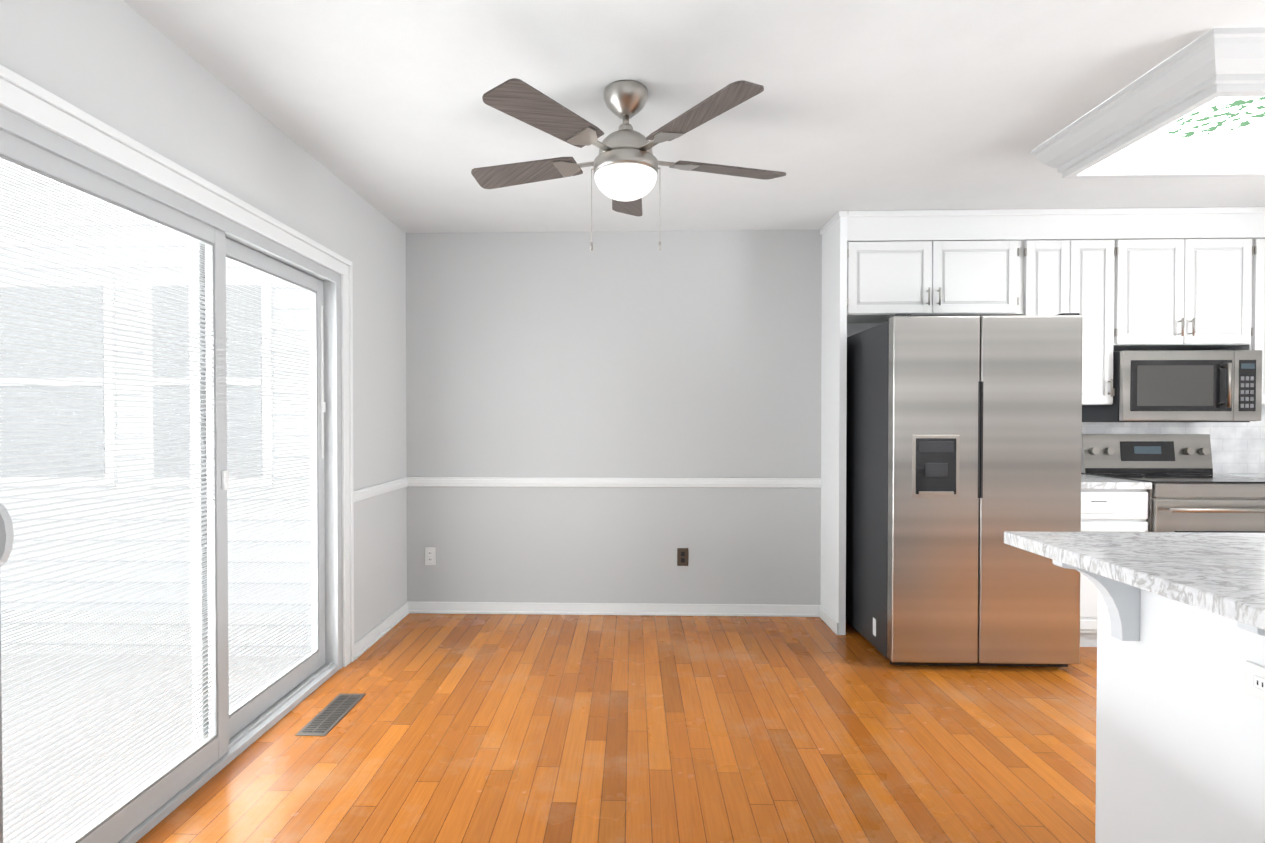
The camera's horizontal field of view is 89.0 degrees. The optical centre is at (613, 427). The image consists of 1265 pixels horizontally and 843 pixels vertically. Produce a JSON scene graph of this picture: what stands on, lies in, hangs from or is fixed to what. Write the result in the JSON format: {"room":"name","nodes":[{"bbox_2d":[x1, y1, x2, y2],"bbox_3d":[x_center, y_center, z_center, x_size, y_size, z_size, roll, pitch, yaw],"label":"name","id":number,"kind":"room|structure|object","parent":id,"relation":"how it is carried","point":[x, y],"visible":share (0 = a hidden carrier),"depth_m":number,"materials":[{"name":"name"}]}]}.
{"room":"kitchen","nodes":[
{"label":"kitchen","id":0,"kind":"room"},
{"bbox_2d":[0,0,406,666],"bbox_3d":[-1.490,0.004,1.440,0.150,2.440,5.400,0,1,2],"label":"wall","id":1,"kind":"structure","parent":0,"point":[122,66],"depth_m":2.56,"materials":[{"name":"white paint"}]},
{"bbox_2d":[0,106,341,842],"bbox_3d":[-1.429,0.230,2.306,0.172,1.969,1.838,0,1,2],"label":"door","id":2,"kind":"structure","parent":1,"relation":"in","point":[224,736],"depth_m":2.08,"materials":[{"name":"glass"}]},
{"bbox_2d":[0,64,353,666],"bbox_3d":[-1.378,0.189,2.304,0.023,2.050,2.000,0,1,2],"label":"door frame","id":3,"kind":"structure","parent":1,"relation":"attached to","point":[28,99],"depth_m":2.24,"materials":[{"name":"white wood"}]},
{"bbox_2d":[354,477,409,501],"bbox_3d":[-1.336,0.352,3.711,0.024,0.060,0.800,0,1,2],"label":"trim","id":4,"kind":"structure","parent":1,"relation":"attached to","point":[370,491],"depth_m":3.66,"materials":[{"name":"white wood"}]},
{"bbox_2d":[354,601,409,659],"bbox_3d":[-1.336,1.161,3.720,0.024,0.072,0.800,0,1,2],"label":"baseboard","id":5,"kind":"structure","parent":1,"relation":"attached to","point":[367,641],"depth_m":3.68,"materials":[{"name":"white wood"}]},
{"bbox_2d":[136,613,1096,842],"bbox_3d":[1.461,1.275,1.369,6.054,0.100,5.700,0,1,2],"label":"floor","id":6,"kind":"structure","parent":0,"point":[491,728],"depth_m":2.45,"materials":[{"name":"brown wood"}]},
{"bbox_2d":[295,693,365,735],"bbox_3d":[-1.189,1.206,2.719,0.120,0.006,0.385,0,1,2],"label":"floor vent","id":7,"kind":"object","parent":6,"relation":"in","point":[331,715],"visible":1,"depth_m":2.69,"materials":[{"name":"silver metal"}]},
{"bbox_2d":[820,210,847,634],"bbox_3d":[1.316,-0.025,3.873,0.052,2.440,0.372,0,1,2],"label":"partition panel","id":8,"kind":"object","parent":6,"relation":"on","point":[833,231],"visible":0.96,"depth_m":3.79,"materials":[{"name":"white paint"}]},
{"bbox_2d":[818,605,837,634],"bbox_3d":[1.295,1.159,3.878,0.013,0.072,0.330,0,1,2],"label":"baseboard","id":9,"kind":"structure","parent":8,"relation":"attached to","point":[823,614],"depth_m":3.86,"materials":[{"name":"white wood"}]},
{"bbox_2d":[846,313,1082,666],"bbox_3d":[1.837,0.317,3.550,0.910,1.764,0.834,0,1,2],"label":"fridge","id":10,"kind":"object","parent":6,"relation":"on","point":[963,443],"visible":0.98,"depth_m":3.15,"materials":[{"name":"grey metal"}]},
{"bbox_2d":[1080,474,1151,646],"bbox_3d":[2.600,0.742,3.703,0.498,0.912,0.630,0,1,2],"label":"base cabinet","id":11,"kind":"object","parent":6,"relation":"on","point":[1108,504],"visible":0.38,"depth_m":3.42,"materials":[{"name":"white wood"}]},
{"bbox_2d":[1081,434,1264,532],"bbox_3d":[3.231,0.621,3.653,0.762,1.155,0.689,0,1,2],"label":"range","id":12,"kind":"object","parent":6,"relation":"on","point":[1189,491],"visible":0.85,"depth_m":3.43,"materials":[{"name":"silver metal"}]},
{"bbox_2d":[1088,575,1264,842],"bbox_3d":[1.686,0.801,0.268,0.640,0.874,3.216,0,1,2],"label":"base cabinet","id":13,"kind":"object","parent":6,"relation":"on","point":[1180,734],"depth_m":1.61,"materials":[{"name":"white wood"}]},
{"bbox_2d":[1004,531,1264,634],"bbox_3d":[1.581,0.345,0.275,0.950,0.037,3.236,0,1,2],"label":"countertop","id":14,"kind":"structure","parent":13,"relation":"on","point":[1222,575],"depth_m":1.52,"materials":[{"name":"white stone"}]},
{"bbox_2d":[1213,473,1264,477],"bbox_3d":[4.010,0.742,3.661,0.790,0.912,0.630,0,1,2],"label":"countertop","id":15,"kind":"structure","parent":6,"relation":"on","point":[1259,475],"depth_m":3.89,"materials":[{"name":"white"}]},
{"bbox_2d":[406,229,881,604],"bbox_3d":[1.542,-0.028,4.127,6.054,2.440,0.150,0,1,2],"label":"wall","id":16,"kind":"structure","parent":0,"point":[640,354],"depth_m":4.10,"materials":[{"name":"grey paint"}]},
{"bbox_2d":[425,547,435,564],"bbox_3d":[-1.182,0.827,4.137,0.070,0.114,0.008,0,1,2],"label":"electrical outlet","id":17,"kind":"object","parent":16,"relation":"attached to","point":[430,555],"visible":1,"depth_m":4.14,"materials":[{"name":"white plastic"}]},
{"bbox_2d":[410,601,817,616],"bbox_3d":[-0.015,1.157,4.098,2.644,0.072,0.028,0,1,2],"label":"baseboard","id":18,"kind":"structure","parent":16,"relation":"attached to","point":[765,610],"depth_m":4.10,"materials":[{"name":"white wood"}]},
{"bbox_2d":[410,477,821,487],"bbox_3d":[-0.015,0.348,4.087,2.644,0.060,0.029,0,1,2],"label":"trim","id":19,"kind":"structure","parent":16,"relation":"attached to","point":[414,481],"depth_m":4.08,"materials":[{"name":"white wood"}]},
{"bbox_2d":[677,548,687,565],"bbox_3d":[0.438,0.823,4.090,0.070,0.114,0.008,0,1,2],"label":"electrical outlet","id":20,"kind":"object","parent":16,"relation":"attached to","point":[682,556],"visible":1,"depth_m":4.09,"materials":[{"name":"brown plastic"}]},
{"bbox_2d":[847,240,1030,322],"bbox_3d":[1.847,-0.864,3.855,1.009,0.420,0.348,0,1,2],"label":"upper cabinet","id":21,"kind":"object","parent":16,"relation":"attached to","point":[915,278],"depth_m":3.68,"materials":[{"name":"white wood"}]},
{"bbox_2d":[1019,240,1082,405],"bbox_3d":[2.502,-0.604,3.839,0.302,0.940,0.348,0,1,2],"label":"upper cabinet","id":22,"kind":"object","parent":16,"relation":"attached to","point":[1056,265],"depth_m":3.66,"materials":[{"name":"white wood"}]},
{"bbox_2d":[1083,240,1130,405],"bbox_3d":[2.732,-0.604,3.832,0.366,0.940,0.348,0,1,2],"label":"upper cabinet","id":23,"kind":"object","parent":16,"relation":"attached to","point":[1106,263],"depth_m":3.66,"materials":[{"name":"white wood"}]},
{"bbox_2d":[1082,351,1264,472],"bbox_3d":[3.387,-0.096,3.992,2.052,0.756,0.008,0,1,2],"label":"backsplash","id":24,"kind":"structure","parent":16,"relation":"attached to","point":[1237,447],"depth_m":3.98,"materials":[{"name":"tile"}]},
{"bbox_2d":[1131,239,1258,350],"bbox_3d":[3.237,-0.774,3.816,0.760,0.600,0.348,0,1,2],"label":"upper cabinet","id":25,"kind":"object","parent":16,"relation":"attached to","point":[1164,295],"depth_m":3.64,"materials":[{"name":"white wood"}]},
{"bbox_2d":[1082,350,1261,421],"bbox_3d":[3.235,-0.234,3.765,0.758,0.403,0.445,0,1,2],"label":"microwave","id":26,"kind":"object","parent":25,"relation":"attached to","point":[1194,386],"visible":0.98,"depth_m":3.59,"materials":[{"name":"grey metal"}]},
{"bbox_2d":[1223,239,1264,405],"bbox_3d":[3.908,-0.604,3.798,0.704,0.940,0.348,0,1,2],"label":"upper cabinet","id":27,"kind":"object","parent":16,"relation":"attached to","point":[1261,241],"depth_m":3.63,"materials":[{"name":"white wood"}]},
{"bbox_2d":[123,0,1264,232],"bbox_3d":[1.461,-1.264,1.338,6.054,0.100,5.700,0,1,2],"label":"ceiling","id":28,"kind":"structure","parent":0,"point":[381,106],"depth_m":2.35,"materials":[{"name":"white paint"}]},
{"bbox_2d":[471,78,785,249],"bbox_3d":[0.050,-0.936,2.390,1.218,0.579,1.173,0,1,2],"label":"fan","id":29,"kind":"object","parent":28,"relation":"hanging from","point":[625,163],"visible":1,"depth_m":2.25,"materials":[{"name":"wood"}]},
{"bbox_2d":[1031,27,1264,178],"bbox_3d":[2.559,-1.149,2.393,1.430,0.154,0.900,0,1,2],"label":"ceiling light","id":30,"kind":"object","parent":28,"relation":"attached to","point":[1195,108],"visible":1,"depth_m":2.34,"materials":[{"name":"white plastic"}]},
{"bbox_2d":[847,207,1264,241],"bbox_3d":[2.876,-1.160,3.817,3.070,0.168,0.365,0,1,2],"label":"soffit","id":31,"kind":"structure","parent":0,"point":[1071,224],"depth_m":3.66,"materials":[{"name":"white paint"}]},
{"label":"outside","id":32,"kind":"structure","parent":0,"visible":0},
{"bbox_2d":[1,653,303,842],"bbox_3d":[-5.283,1.296,2.567,7.494,0.070,13.000,0,1,2],"label":"deck floor","id":33,"kind":"structure","parent":32,"point":[46,831],"depth_m":2.68,"materials":[{"name":"grey wood"}]},
{"bbox_2d":[0,159,311,656],"bbox_3d":[-4.251,-0.477,3.626,5.494,3.450,0.182,0,1,2],"label":"house siding","id":34,"kind":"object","parent":33,"relation":"on","point":[252,420],"depth_m":3.51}
]}

